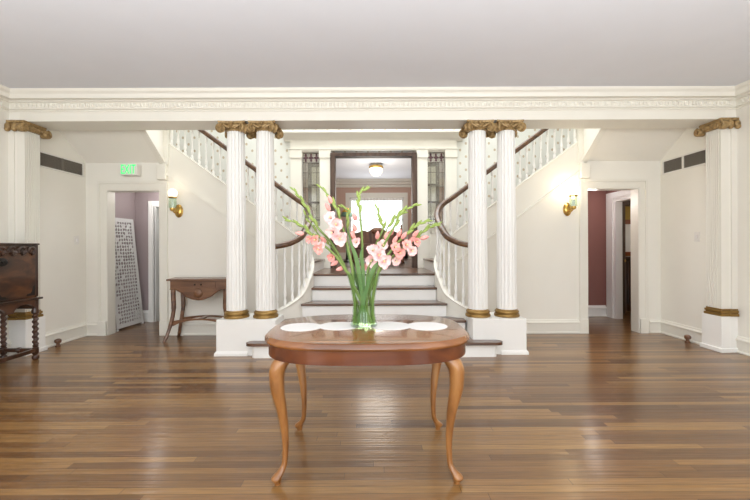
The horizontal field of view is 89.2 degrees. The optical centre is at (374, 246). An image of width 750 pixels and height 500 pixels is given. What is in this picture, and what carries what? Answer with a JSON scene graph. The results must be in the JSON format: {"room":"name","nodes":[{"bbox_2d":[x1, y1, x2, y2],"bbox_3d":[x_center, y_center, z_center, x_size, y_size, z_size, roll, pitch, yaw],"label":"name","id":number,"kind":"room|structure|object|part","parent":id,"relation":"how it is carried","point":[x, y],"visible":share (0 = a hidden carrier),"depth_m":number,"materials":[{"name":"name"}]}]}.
{"room":"historic interior","nodes":[
{"label":"historic interior","id":0,"kind":"room"},
{"bbox_2d":[0,109,8,340],"bbox_3d":[-4.213,-0.249,0.909,0.120,2.975,6.840,0,0,0],"label":"wall","id":1,"kind":"structure","parent":0,"point":[4,115],"depth_m":4.27,"materials":[{"name":"beige paint"}]},
{"bbox_2d":[0,84,9,111],"bbox_3d":[-4.075,-1.636,0.909,0.170,0.203,6.840,0,0,0],"label":"trim","id":2,"kind":"structure","parent":1,"relation":"attached to","point":[4,91],"depth_m":4.19,"materials":[{"name":"wood"}]},
{"bbox_2d":[0,339,11,355],"bbox_3d":[-4.130,1.143,0.904,0.034,0.190,6.830,0,0,0],"label":"baseboard","id":3,"kind":"structure","parent":1,"relation":"attached to","point":[8,341],"depth_m":4.29,"materials":[{"name":"wood"}]},
{"bbox_2d":[9,112,85,331],"bbox_3d":[-4.169,-1.462,4.894,0.240,5.400,1.130,0,0,0],"label":"wall","id":4,"kind":"structure","parent":0,"point":[62,195],"depth_m":4.90,"materials":[{"name":"beige paint"}]},
{"bbox_2d":[4,120,51,356],"bbox_3d":[-4.054,-0.099,4.439,0.245,2.674,0.404,0,0,0],"label":"pilaster","id":5,"kind":"object","parent":4,"relation":"attached to","point":[29,134],"visible":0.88,"depth_m":4.33,"materials":[{"name":"white paint"}]},
{"bbox_2d":[40,151,83,176],"bbox_3d":[-4.041,-1.065,4.912,0.014,0.195,0.705,0,0,0],"label":"air vent","id":6,"kind":"object","parent":4,"relation":"in","point":[47,160],"visible":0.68,"depth_m":4.89,"materials":[{"name":"grey metal"}]},
{"bbox_2d":[74,236,78,244],"bbox_3d":[-4.037,-0.092,5.146,0.014,0.120,0.080,0,0,0],"label":"light switch","id":7,"kind":"object","parent":4,"relation":"attached to","point":[76,238],"visible":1,"depth_m":5.14,"materials":[{"name":"white plastic"}]},
{"bbox_2d":[20,110,724,130],"bbox_3d":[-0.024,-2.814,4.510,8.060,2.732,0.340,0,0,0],"label":"beam","id":8,"kind":"structure","parent":4,"relation":"attached to","point":[555,119],"depth_m":4.35,"materials":[{"name":"paint"}]},
{"bbox_2d":[9,86,736,111],"bbox_3d":[-0.018,-1.653,4.255,8.300,0.203,0.170,0,0,0],"label":"trim","id":9,"kind":"structure","parent":4,"relation":"attached to","point":[246,99],"depth_m":4.27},
{"bbox_2d":[60,130,158,162],"bbox_3d":[-3.508,-1.615,5.066,1.085,0.900,0.790,0,0,0],"label":"ceiling","id":10,"kind":"structure","parent":0,"point":[93,146],"depth_m":5.08,"materials":[{"name":"beige paint"}]},
{"bbox_2d":[115,192,135,323],"bbox_3d":[-4.040,0.088,5.934,0.150,2.300,0.950,0,0,0],"label":"wall","id":11,"kind":"structure","parent":0,"point":[124,201],"depth_m":6.04,"materials":[{"name":"paint"}]},
{"bbox_2d":[135,192,158,309],"bbox_3d":[-3.441,0.085,6.351,1.050,2.300,0.120,0,0,0],"label":"wall","id":12,"kind":"structure","parent":0,"point":[141,198],"depth_m":6.29,"materials":[{"name":"paint"}]},
{"bbox_2d":[134,310,148,321],"bbox_3d":[-3.846,1.142,6.273,0.230,0.190,0.034,0,0,0],"label":"baseboard","id":13,"kind":"structure","parent":12,"relation":"attached to","point":[145,312],"depth_m":6.27,"materials":[{"name":"white paint"}]},
{"bbox_2d":[148,201,158,321],"bbox_3d":[-3.371,0.237,6.329,0.730,1.995,0.165,0,0,0],"label":"door","id":14,"kind":"structure","parent":12,"relation":"in","point":[153,206],"depth_m":6.26,"materials":[{"name":"white paint"}]},
{"bbox_2d":[148,130,162,154],"bbox_3d":[-2.954,-1.975,5.007,0.015,1.585,0.670,0,0,0],"label":"wall","id":15,"kind":"structure","parent":0,"point":[157,135],"depth_m":5.17,"materials":[{"name":"beige paint"}]},
{"bbox_2d":[139,130,164,163],"bbox_3d":[-2.962,-1.389,5.007,0.085,0.523,0.670,0,0,0],"label":"trim","id":16,"kind":"structure","parent":15,"relation":"attached to","point":[146,135],"depth_m":5.05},
{"bbox_2d":[163,130,172,164],"bbox_3d":[-2.918,-1.955,5.352,0.070,1.625,0.140,0,0,0],"label":"trim","id":17,"kind":"structure","parent":15,"relation":"attached to","point":[166,133],"depth_m":5.28,"materials":[{"name":"wood"}]},
{"bbox_2d":[86,163,302,321],"bbox_3d":[-2.615,-0.081,5.393,3.200,2.626,0.140,0,0,0],"label":"wall","id":18,"kind":"structure","parent":0,"point":[196,239],"depth_m":5.32,"materials":[{"name":"beige paint"}]},
{"bbox_2d":[45,321,215,347],"bbox_3d":[-2.573,1.136,4.953,2.930,0.190,0.740,0,0,0],"label":"baseboard","id":19,"kind":"structure","parent":18,"relation":"attached to","point":[77,331],"depth_m":5.29,"materials":[{"name":"wood"}]},
{"bbox_2d":[120,163,140,176],"bbox_3d":[-3.378,-1.066,5.261,0.230,0.165,0.118,0,0,0],"label":"exit sign","id":20,"kind":"object","parent":18,"relation":"attached to","point":[127,169],"visible":1,"depth_m":5.21,"materials":[{"name":"white plastic"}]},
{"bbox_2d":[97,180,168,335],"bbox_3d":[-3.377,0.156,5.377,0.979,2.158,0.191,0,0,0],"label":"door frame","id":21,"kind":"structure","parent":18,"relation":"in","point":[106,323],"depth_m":5.30,"materials":[{"name":"wood"}]},
{"bbox_2d":[156,164,167,179],"bbox_3d":[-2.961,-1.037,5.285,0.125,0.210,0.075,0,0,0],"label":"trim","id":22,"kind":"structure","parent":18,"relation":"attached to","point":[161,169],"depth_m":5.25,"materials":[{"name":"wood"}]},
{"bbox_2d":[168,189,182,217],"bbox_3d":[-2.744,-0.600,5.207,0.124,0.379,0.231,0,0,0],"label":"wall sconce","id":23,"kind":"object","parent":18,"relation":"attached to","point":[172,193],"visible":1,"depth_m":5.15,"materials":[{"name":"gold metal"}]},
{"bbox_3d":[-2.745,-0.734,5.153,0.124,0.110,0.122,0,0,0],"label":"lit globe","id":24,"kind":"part","parent":23,"relation":"part of","materials":[{"name":"beige"}]},
{"bbox_2d":[215,120,253,318],"bbox_3d":[-1.633,-0.307,4.476,0.373,2.265,0.372,0,0,0],"label":"fluted column","id":25,"kind":"structure","parent":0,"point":[235,131],"depth_m":4.38,"materials":[{"name":"white paint"}]},
{"bbox_2d":[246,120,283,318],"bbox_3d":[-1.290,-0.309,4.477,0.373,2.265,0.372,0,0,0],"label":"fluted column","id":26,"kind":"structure","parent":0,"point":[264,131],"depth_m":4.39,"materials":[{"name":"white paint"}]},
{"bbox_2d":[173,129,572,227],"bbox_3d":[-0.024,-1.480,6.810,8.060,5.400,0.120,0,0,0],"label":"wall","id":27,"kind":"structure","parent":0,"point":[282,173],"depth_m":6.75,"materials":[{"name":"paint"}]},
{"bbox_2d":[303,153,319,225],"bbox_3d":[-1.136,-1.028,6.786,0.304,1.305,0.024,0,0,0],"label":"window","id":28,"kind":"structure","parent":27,"relation":"in","point":[305,157],"depth_m":6.78,"materials":[{"name":"brown wood"}]},
{"bbox_2d":[308,163,319,224],"bbox_3d":[-0.971,-0.586,6.957,0.500,1.900,0.040,0,0,0],"label":"window pane","id":29,"kind":"structure","parent":27,"relation":"in","point":[311,166],"depth_m":6.96,"materials":[{"name":"clear glass"}]},
{"bbox_3d":[-0.984,-0.696,6.957,0.345,1.540,0.004,0,0,0],"label":"pane","id":30,"kind":"part","parent":29,"relation":"part of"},
{"bbox_2d":[282,130,462,300],"bbox_3d":[-0.019,-0.402,6.725,3.160,3.245,0.290,0,0,0],"label":"trim","id":31,"kind":"structure","parent":27,"relation":"attached to","point":[322,142],"depth_m":6.71,"materials":[{"name":"wood"}]},
{"bbox_2d":[303,178,443,187],"bbox_3d":[-0.033,-2.000,9.435,5.200,0.240,5.130,0,0,0],"label":"trim","id":32,"kind":"structure","parent":27,"relation":"attached to","point":[340,183],"depth_m":11.91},
{"bbox_2d":[330,152,417,267],"bbox_3d":[-0.021,-0.647,6.790,1.536,2.035,0.180,0,0,0],"label":"door frame","id":33,"kind":"structure","parent":27,"relation":"in","point":[412,155],"depth_m":6.70,"materials":[{"name":"brown wood"}]},
{"bbox_2d":[428,162,438,224],"bbox_3d":[0.929,-0.594,6.963,0.500,1.900,0.040,0,0,0],"label":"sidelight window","id":34,"kind":"structure","parent":27,"relation":"in","point":[433,178],"depth_m":6.96,"materials":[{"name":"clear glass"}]},
{"bbox_3d":[0.941,-0.704,6.963,0.345,1.540,0.004,0,0,0],"label":"pane","id":35,"kind":"part","parent":34,"relation":"part of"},
{"bbox_2d":[428,152,444,222],"bbox_3d":[1.091,-1.037,6.792,0.304,1.305,0.024,0,0,0],"label":"window","id":36,"kind":"structure","parent":27,"relation":"in","point":[430,157],"depth_m":6.79,"materials":[{"name":"brown wood"}]},
{"bbox_2d":[303,152,443,178],"bbox_3d":[-0.034,-2.170,9.485,5.200,0.100,5.230,0,0,0],"label":"ceiling","id":37,"kind":"structure","parent":0,"point":[346,168],"depth_m":10.12,"materials":[{"name":"paint"}]},
{"bbox_2d":[369,163,382,175],"bbox_3d":[0.026,-1.965,9.700,0.370,0.310,0.370,0,0,0],"label":"ceiling light","id":38,"kind":"object","parent":37,"relation":"attached to","point":[375,169],"visible":1,"depth_m":9.58,"materials":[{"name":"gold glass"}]},
{"bbox_3d":[0.026,-1.908,9.700,0.340,0.195,0.340,0,0,0],"label":"globe","id":39,"kind":"part","parent":38,"relation":"part of","materials":[{"name":"beige"}]},
{"bbox_2d":[303,187,443,252],"bbox_3d":[-0.035,-0.875,12.050,5.200,2.490,0.100,0,0,0],"label":"wall","id":40,"kind":"structure","parent":0,"point":[340,192],"depth_m":12.00,"materials":[{"name":"paint"}]},
{"bbox_2d":[336,253,411,258],"bbox_3d":[-0.030,0.270,11.980,5.200,0.200,0.040,0,0,0],"label":"trim","id":41,"kind":"structure","parent":40,"relation":"attached to","point":[343,255],"depth_m":11.96,"materials":[{"name":"wood"}]},
{"bbox_2d":[345,193,407,258],"bbox_3d":[0.056,-0.670,12.018,1.960,2.080,0.115,0,0,0],"label":"window","id":42,"kind":"structure","parent":40,"relation":"in","point":[404,219],"depth_m":11.96,"materials":[{"name":"white paint"}]},
{"bbox_2d":[350,198,402,200],"bbox_3d":[0.052,-1.500,11.987,1.680,0.080,0.019,0,0,0],"label":"curtain valance","id":43,"kind":"object","parent":42,"relation":"attached to","point":[351,199],"visible":0.94,"depth_m":11.99,"materials":[{"name":"fabric"}]},
{"bbox_3d":[0.054,-0.945,12.040,1.700,1.230,0.040,0,0,0],"label":"sash","id":44,"kind":"part","parent":42,"relation":"part of","materials":[{"name":"white paint"}]},
{"bbox_2d":[336,259,411,267],"bbox_3d":[-0.023,0.420,9.425,5.200,0.100,5.350,0,0,0],"label":"floor","id":45,"kind":"structure","parent":0,"point":[407,263],"depth_m":8.00,"materials":[{"name":"brown wood"}]},
{"bbox_2d":[341,208,351,261],"bbox_3d":[-0.696,-0.297,9.348,0.300,1.340,0.300,0,0,0],"label":"floor lamp","id":46,"kind":"object","parent":45,"relation":"on","point":[343,214],"visible":0.53,"depth_m":9.28,"materials":[{"name":"brown metal"}]},
{"bbox_3d":[-0.698,-0.847,9.348,0.300,0.200,0.300,0,0,0],"label":"lamp shade","id":47,"kind":"part","parent":46,"relation":"part of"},
{"bbox_2d":[351,224,403,262],"bbox_3d":[0.066,-0.092,9.124,1.238,0.937,0.617,0,0,0],"label":"settee","id":48,"kind":"object","parent":45,"relation":"on","point":[369,238],"visible":0.37,"depth_m":9.38,"materials":[{"name":"brown wood"}]},
{"bbox_3d":[0.066,-0.020,9.130,1.180,0.120,0.540,0,0,0],"label":"seat","id":49,"kind":"part","parent":48,"relation":"part of","materials":[{"name":"brown wood"}]},
{"bbox_3d":[0.064,-0.280,9.405,1.140,0.400,0.050,0,0,0],"label":"backrest","id":50,"kind":"part","parent":48,"relation":"part of","materials":[{"name":"brown wood"}]},
{"bbox_2d":[0,311,749,499],"bbox_3d":[1.299,1.264,2.653,11.800,0.100,10.500,0,0,0],"label":"floor","id":51,"kind":"structure","parent":0,"point":[613,411],"depth_m":2.60,"materials":[{"name":"brown wood"}]},
{"bbox_2d":[0,243,42,362],"bbox_3d":[-3.898,0.599,3.697,0.459,1.276,1.035,0,0,0],"label":"cabinet","id":52,"kind":"object","parent":51,"relation":"on","point":[18,261],"visible":1,"depth_m":4.00,"materials":[{"name":"brown wood"}]},
{"bbox_3d":[-4.077,0.906,4.169,0.068,0.664,0.065,0,0,0],"label":"leg","id":53,"kind":"part","parent":52,"relation":"part of","materials":[{"name":"brown wood"}]},
{"bbox_3d":[-3.684,0.151,3.755,0.028,0.085,0.130,0,0,0],"label":"lock plate","id":54,"kind":"part","parent":52,"relation":"part of","materials":[{"name":"black metal"}]},
{"bbox_3d":[-3.702,0.260,3.917,0.014,0.540,0.443,0,0,0],"label":"door","id":55,"kind":"part","parent":52,"relation":"part of","materials":[{"name":"brown wood"}]},
{"bbox_3d":[-3.727,0.904,4.170,0.068,0.664,0.065,0,0,0],"label":"leg","id":56,"kind":"part","parent":52,"relation":"part of","materials":[{"name":"brown wood"}]},
{"bbox_2d":[54,338,61,346],"bbox_3d":[-3.937,1.187,4.720,0.074,0.100,0.074,0,0,0],"label":"doorstop","id":57,"kind":"object","parent":51,"relation":"on","point":[58,341],"visible":1,"depth_m":4.70,"materials":[{"name":"brown wood"}]},
{"bbox_2d":[115,218,143,331],"bbox_3d":[-3.843,0.395,5.850,0.178,1.683,0.616,0,0,2],"label":"folding screen","id":58,"kind":"object","parent":51,"relation":"on","point":[118,301],"visible":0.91,"depth_m":5.87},
{"bbox_2d":[162,277,225,341],"bbox_3d":[-2.316,0.831,5.093,0.918,0.826,0.385,0,0,0],"label":"console table","id":59,"kind":"object","parent":51,"relation":"on","point":[194,288],"visible":0.76,"depth_m":4.96,"materials":[{"name":"brown wood"}]},
{"bbox_3d":[-2.691,0.847,4.966,0.166,0.797,0.063,0,0,-33],"label":"leg","id":60,"kind":"part","parent":59,"relation":"part of","materials":[{"name":"brown wood"}]},
{"bbox_3d":[-2.681,0.846,5.248,0.132,0.794,0.062,0,0,9],"label":"leg","id":61,"kind":"part","parent":59,"relation":"part of","materials":[{"name":"brown wood"}]},
{"bbox_3d":[-2.308,0.493,4.970,0.455,0.080,0.028,0,0,0],"label":"drawer","id":62,"kind":"part","parent":59,"relation":"part of","materials":[{"name":"brown wood"}]},
{"bbox_3d":[-1.923,0.844,4.968,0.166,0.797,0.063,0,0,33],"label":"leg","id":63,"kind":"part","parent":59,"relation":"part of","materials":[{"name":"brown wood"}]},
{"bbox_2d":[214,313,282,355],"bbox_3d":[-1.466,1.025,4.511,0.688,0.402,0.486,0,0,0],"label":"plinth","id":64,"kind":"object","parent":51,"relation":"on","point":[232,335],"visible":0.58,"depth_m":4.29,"materials":[{"name":"white paint"}]},
{"bbox_3d":[-1.623,1.202,4.511,0.373,0.050,0.486,0,0,0],"label":"moulding","id":65,"kind":"part","parent":64,"relation":"part of","materials":[{"name":"white paint"}]},
{"bbox_2d":[264,314,469,485],"bbox_3d":[-0.042,0.845,2.253,1.154,0.750,0.864,0,0,0],"label":"table","id":66,"kind":"object","parent":51,"relation":"on","point":[363,345],"visible":0.97,"depth_m":1.95,"materials":[{"name":"brown wood"}]},
{"bbox_3d":[-0.489,0.901,1.973,0.113,0.642,0.103,0,0,0],"label":"leg","id":67,"kind":"part","parent":66,"relation":"part of","materials":[{"name":"brown wood"}]},
{"bbox_2d":[280,323,320,331],"bbox_3d":[-0.432,0.470,2.234,0.240,0.003,0.233,0,0,0],"label":"lace doily","id":68,"kind":"object","parent":66,"relation":"on","point":[296,327],"visible":1,"depth_m":2.21,"materials":[{"name":"fabric"}]},
{"bbox_3d":[-0.490,0.901,2.530,0.113,0.642,0.103,0,0,0],"label":"leg","id":69,"kind":"part","parent":66,"relation":"part of","materials":[{"name":"brown wood"}]},
{"bbox_2d":[319,322,358,329],"bbox_3d":[-0.216,0.469,2.261,0.240,0.003,0.233,0,0,0],"label":"lace doily","id":70,"kind":"object","parent":66,"relation":"on","point":[331,325],"visible":1,"depth_m":2.24,"materials":[{"name":"fabric"}]},
{"bbox_2d":[371,322,409,329],"bbox_3d":[0.094,0.468,2.255,0.240,0.003,0.233,0,0,0],"label":"lace doily","id":71,"kind":"object","parent":66,"relation":"on","point":[381,325],"visible":0.99,"depth_m":2.23,"materials":[{"name":"fabric"}]},
{"bbox_2d":[407,322,447,330],"bbox_3d":[0.306,0.467,2.246,0.240,0.003,0.233,0,0,0],"label":"lace doily","id":72,"kind":"object","parent":66,"relation":"on","point":[426,326],"visible":1,"depth_m":2.23,"materials":[{"name":"fabric"}]},
{"bbox_3d":[0.405,0.897,2.533,0.113,0.642,0.103,0,0,0],"label":"leg","id":73,"kind":"part","parent":66,"relation":"part of","materials":[{"name":"brown wood"}]},
{"bbox_3d":[0.406,0.897,1.976,0.113,0.642,0.103,0,0,0],"label":"leg","id":74,"kind":"part","parent":66,"relation":"part of","materials":[{"name":"brown wood"}]},
{"bbox_3d":[-0.067,0.309,2.250,0.208,0.314,0.208,0,0,0],"label":"glass vase","id":75,"kind":"object","parent":66,"relation":"on","visible":0},
{"bbox_2d":[290,187,357,316],"bbox_3d":[-0.293,0.047,2.221,0.408,0.803,0.073,0,0,-7],"label":"gladiolus","id":76,"kind":"object","parent":75,"relation":"in","point":[330,258],"visible":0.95,"depth_m":2.23,"materials":[{"name":"green plant"}]},
{"bbox_2d":[282,216,372,323],"bbox_3d":[-0.269,0.136,2.183,0.517,0.628,0.055,0,0,-5],"label":"gladiolus","id":77,"kind":"object","parent":75,"relation":"in","point":[320,245],"visible":1,"depth_m":2.18,"materials":[{"name":"green plant"}]},
{"bbox_2d":[303,209,359,309],"bbox_3d":[-0.246,0.110,2.249,0.368,0.676,0.046,0,0,5],"label":"gladiolus","id":78,"kind":"object","parent":75,"relation":"in","point":[323,239],"visible":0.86,"depth_m":2.26,"materials":[{"name":"green plant"}]},
{"bbox_2d":[316,184,366,323],"bbox_3d":[-0.183,0.042,2.227,0.313,0.814,0.118,0,0,0],"label":"gladiolus","id":79,"kind":"object","parent":75,"relation":"in","point":[329,217],"visible":0.99,"depth_m":2.20,"materials":[{"name":"green plant"}]},
{"bbox_2d":[337,204,357,277],"bbox_3d":[-0.143,0.093,2.276,0.170,0.709,0.057,0,0,0],"label":"gladiolus","id":80,"kind":"object","parent":75,"relation":"in","point":[340,205],"visible":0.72,"depth_m":2.29,"materials":[{"name":"green plant"}]},
{"bbox_2d":[350,185,369,322],"bbox_3d":[-0.084,0.041,2.235,0.116,0.811,0.064,0,0,13],"label":"gladiolus","id":81,"kind":"object","parent":75,"relation":"in","point":[354,239],"visible":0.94,"depth_m":2.22,"materials":[{"name":"green plant"}]},
{"bbox_2d":[365,203,388,318],"bbox_3d":[0.011,0.091,2.252,0.143,0.710,0.075,0,0,0],"label":"gladiolus","id":82,"kind":"object","parent":75,"relation":"in","point":[378,243],"visible":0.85,"depth_m":2.24,"materials":[{"name":"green plant"}]},
{"bbox_2d":[360,209,407,323],"bbox_3d":[0.065,0.109,2.261,0.300,0.674,0.069,0,0,-11],"label":"gladiolus","id":83,"kind":"object","parent":75,"relation":"in","point":[394,215],"visible":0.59,"depth_m":2.26,"materials":[{"name":"green plant"}]},
{"bbox_2d":[356,203,421,321],"bbox_3d":[0.075,0.096,2.215,0.400,0.704,0.072,0,0,6],"label":"gladiolus","id":84,"kind":"object","parent":75,"relation":"in","point":[382,255],"visible":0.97,"depth_m":2.20,"materials":[{"name":"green plant"}]},
{"bbox_2d":[357,219,432,323],"bbox_3d":[0.114,0.142,2.198,0.443,0.610,0.054,0,0,7],"label":"gladiolus","id":85,"kind":"object","parent":75,"relation":"in","point":[409,247],"visible":0.98,"depth_m":2.20,"materials":[{"name":"green plant"}]},
{"bbox_2d":[360,221,441,322],"bbox_3d":[0.148,0.149,2.220,0.496,0.596,0.059,0,0,3],"label":"gladiolus","id":86,"kind":"object","parent":75,"relation":"in","point":[412,239],"visible":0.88,"depth_m":2.22,"materials":[{"name":"green plant"}]},
{"bbox_2d":[167,141,579,357],"bbox_3d":[-0.015,-0.141,5.450,8.060,2.722,2.600,0,0,0],"label":"staircase","id":87,"kind":"structure","parent":51,"relation":"on","point":[392,295],"depth_m":5.31,"materials":[{"name":"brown wood"}]},
{"bbox_3d":[-2.016,-0.388,5.307,1.784,1.317,0.036,0,0,0],"label":"stringer moulding","id":88,"kind":"part","parent":87,"relation":"part of","materials":[{"name":"paint"}]},
{"bbox_2d":[170,130,313,309],"bbox_3d":[-1.856,-0.590,4.992,2.053,2.730,0.796,0,0,0],"label":"balustrade","id":89,"kind":"object","parent":87,"relation":"on","point":[248,164],"visible":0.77,"depth_m":5.31,"materials":[{"name":"white wood"}]},
{"bbox_3d":[-1.835,-0.962,4.992,2.007,1.987,0.796,0,0,0],"label":"handrail","id":90,"kind":"part","parent":89,"relation":"part of","materials":[{"name":"brown wood"}]},
{"bbox_2d":[434,129,576,304],"bbox_3d":[1.825,-0.607,5.002,2.053,2.730,0.796,0,0,0],"label":"balustrade","id":91,"kind":"object","parent":87,"relation":"on","point":[441,230],"visible":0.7,"depth_m":5.32,"materials":[{"name":"white wood"}]},
{"bbox_3d":[1.800,-0.978,5.002,2.007,1.987,0.796,0,0,0],"label":"handrail","id":92,"kind":"part","parent":91,"relation":"part of","materials":[{"name":"brown wood"}]},
{"bbox_3d":[1.984,-0.405,5.317,1.784,1.317,0.036,0,0,0],"label":"stringer moulding","id":93,"kind":"part","parent":87,"relation":"part of","materials":[{"name":"paint"}]},
{"bbox_2d":[465,312,528,354],"bbox_3d":[1.419,1.013,4.519,0.623,0.402,0.486,0,0,0],"label":"plinth","id":94,"kind":"object","parent":51,"relation":"on","point":[512,331],"visible":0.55,"depth_m":4.29,"materials":[{"name":"white paint"}]},
{"bbox_2d":[459,120,496,317],"bbox_3d":[1.209,-0.320,4.483,0.373,2.265,0.372,0,0,0],"label":"fluted column","id":95,"kind":"structure","parent":94,"relation":"on","point":[478,130],"depth_m":4.39,"materials":[{"name":"white paint"}]},
{"bbox_2d":[488,119,525,317],"bbox_3d":[1.550,-0.321,4.484,0.373,2.265,0.372,0,0,0],"label":"fluted column","id":96,"kind":"structure","parent":94,"relation":"on","point":[506,130],"depth_m":4.39,"materials":[{"name":"white paint"}]},
{"bbox_3d":[1.577,1.188,4.519,0.308,0.050,0.486,0,0,0],"label":"moulding","id":97,"kind":"part","parent":94,"relation":"part of","materials":[{"name":"white paint"}]},
{"bbox_2d":[625,256,630,310],"bbox_3d":[5.294,0.689,7.347,1.220,1.015,0.554,0,0,0],"label":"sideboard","id":98,"kind":"object","parent":51,"relation":"on","point":[628,258],"visible":0.07,"depth_m":7.10,"materials":[{"name":"brown wood"}]},
{"bbox_3d":[4.909,0.669,7.103,0.350,0.820,0.020,0,0,0],"label":"door","id":99,"kind":"part","parent":98,"relation":"part of","materials":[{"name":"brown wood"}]},
{"bbox_2d":[684,335,690,342],"bbox_3d":[3.933,1.153,4.780,0.074,0.100,0.074,0,0,0],"label":"doorstop","id":100,"kind":"object","parent":51,"relation":"on","point":[687,337],"visible":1,"depth_m":4.76,"materials":[{"name":"brown wood"}]},
{"bbox_2d":[0,0,749,87],"bbox_3d":[-0.011,-1.815,0.970,8.540,0.120,7.140,0,0,0],"label":"ceiling","id":101,"kind":"structure","parent":0,"point":[44,43],"depth_m":3.25,"materials":[{"name":"paint"}]},
{"bbox_2d":[446,161,660,319],"bbox_3d":[2.585,-0.104,5.407,3.200,2.626,0.140,0,0,0],"label":"wall","id":102,"kind":"structure","parent":0,"point":[547,239],"depth_m":5.34,"materials":[{"name":"beige paint"}]},
{"bbox_2d":[563,191,577,215],"bbox_3d":[2.697,-0.600,5.225,0.120,0.333,0.224,0,0,0],"label":"wall sconce","id":103,"kind":"object","parent":102,"relation":"attached to","point":[567,208],"visible":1,"depth_m":5.30,"materials":[{"name":"gold metal"}]},
{"bbox_2d":[579,163,589,178],"bbox_3d":[2.924,-1.063,5.300,0.125,0.210,0.075,0,0,0],"label":"trim","id":104,"kind":"structure","parent":102,"relation":"attached to","point":[584,168],"depth_m":5.26,"materials":[{"name":"wood"}]},
{"bbox_2d":[579,179,648,333],"bbox_3d":[3.341,0.126,5.394,0.964,2.158,0.191,0,0,0],"label":"door frame","id":105,"kind":"structure","parent":102,"relation":"in","point":[638,188],"depth_m":5.32,"materials":[{"name":"wood"}]},
{"bbox_2d":[526,319,701,344],"bbox_3d":[2.557,1.114,4.967,2.930,0.190,0.740,0,0,0],"label":"baseboard","id":106,"kind":"structure","parent":102,"relation":"attached to","point":[568,326],"depth_m":5.30,"materials":[{"name":"wood"}]},
{"bbox_2d":[583,129,597,153],"bbox_3d":[2.911,-2.000,5.023,0.015,1.585,0.670,0,0,0],"label":"wall","id":107,"kind":"structure","parent":0,"point":[588,134],"depth_m":5.20,"materials":[{"name":"beige paint"}]},
{"bbox_2d":[573,129,583,163],"bbox_3d":[2.872,-1.980,5.368,0.070,1.625,0.140,0,0,0],"label":"trim","id":108,"kind":"structure","parent":107,"relation":"attached to","point":[579,132],"depth_m":5.30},
{"bbox_2d":[582,129,606,162],"bbox_3d":[2.923,-1.414,5.023,0.085,0.523,0.670,0,0,0],"label":"trim","id":109,"kind":"structure","parent":107,"relation":"attached to","point":[599,134],"depth_m":5.07,"materials":[{"name":"wood"}]},
{"bbox_2d":[588,191,606,304],"bbox_3d":[3.533,0.080,6.669,1.300,2.250,0.120,0,0,0],"label":"wall","id":110,"kind":"structure","parent":0,"point":[596,199],"depth_m":6.61,"materials":[{"name":"dusty red paint"}]},
{"bbox_2d":[588,305,606,316],"bbox_3d":[3.493,1.110,6.592,1.030,0.190,0.034,0,0,0],"label":"baseboard","id":111,"kind":"structure","parent":110,"relation":"attached to","point":[593,310],"depth_m":6.59,"materials":[{"name":"white paint"}]},
{"bbox_2d":[625,206,630,219],"bbox_3d":[5.580,0.046,7.765,2.800,2.300,0.100,0,0,0],"label":"wall","id":112,"kind":"structure","parent":0,"point":[627,208],"depth_m":7.71,"materials":[{"name":"paint"}]},
{"bbox_2d":[622,200,629,205],"bbox_3d":[5.851,-0.915,7.590,2.250,0.180,0.250,0,0,0],"label":"trim","id":113,"kind":"structure","parent":112,"relation":"attached to","point":[626,203],"depth_m":7.46,"materials":[{"name":"brown wood"}]},
{"bbox_2d":[625,220,630,255],"bbox_3d":[5.144,-0.187,7.686,0.530,0.730,0.035,0,0,0],"label":"framed mirror","id":114,"kind":"object","parent":112,"relation":"attached to","point":[627,222],"visible":0.17,"depth_m":7.69,"materials":[{"name":"mirror"}]},
{"bbox_2d":[588,128,686,160],"bbox_3d":[3.467,-1.645,5.084,1.085,0.900,0.790,0,0,0],"label":"ceiling","id":115,"kind":"structure","parent":0,"point":[638,144],"depth_m":5.10,"materials":[{"name":"beige paint"}]},
{"bbox_2d":[660,110,735,328],"bbox_3d":[4.131,-1.498,4.916,0.240,5.400,1.130,0,0,0],"label":"wall","id":116,"kind":"structure","parent":0,"point":[683,192],"depth_m":4.93,"materials":[{"name":"beige paint"}]},
{"bbox_2d":[662,148,705,174],"bbox_3d":[4.005,-1.100,4.933,0.014,0.195,0.705,0,0,0],"label":"air vent","id":117,"kind":"object","parent":116,"relation":"in","point":[696,158],"visible":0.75,"depth_m":4.91,"materials":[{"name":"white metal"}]},
{"bbox_2d":[694,232,699,241],"bbox_3d":[4.010,-0.128,4.737,0.014,0.120,0.080,0,0,0],"label":"light switch","id":118,"kind":"object","parent":116,"relation":"attached to","point":[696,234],"visible":1,"depth_m":4.73,"materials":[{"name":"white plastic"}]},
{"bbox_2d":[694,117,740,352],"bbox_3d":[4.029,-0.135,4.461,0.245,2.674,0.404,0,0,0],"label":"pilaster","id":119,"kind":"object","parent":116,"relation":"attached to","point":[719,322],"visible":1,"depth_m":4.35,"materials":[{"name":"white paint"}]},
{"bbox_2d":[736,105,749,337],"bbox_3d":[4.206,-0.286,0.931,0.120,2.975,6.840,0,0,0],"label":"wall","id":120,"kind":"structure","parent":0,"point":[743,133],"depth_m":4.26,"materials":[{"name":"beige paint"}]},
{"bbox_2d":[735,79,749,108],"bbox_3d":[4.055,-1.671,0.931,0.170,0.203,6.840,0,0,0],"label":"trim","id":121,"kind":"structure","parent":120,"relation":"attached to","point":[742,90],"depth_m":4.18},
{"bbox_2d":[735,336,749,355],"bbox_3d":[4.136,1.107,0.926,0.034,0.190,6.830,0,0,0],"label":"baseboard","id":122,"kind":"structure","parent":120,"relation":"attached to","point":[742,343],"depth_m":4.25,"materials":[{"name":"wood"}]},
{"bbox_3d":[4.085,0.077,6.046,0.080,2.250,1.130,0,0,0],"label":"wall","id":123,"kind":"structure","parent":0,"visible":0},
{"bbox_2d":[606,190,629,318],"bbox_3d":[4.158,0.142,6.319,0.456,2.120,1.632,0,0,18],"label":"door frame","id":124,"kind":"structure","parent":123,"relation":"in","point":[615,209],"depth_m":6.40,"materials":[{"name":"white paint"}]}
]}

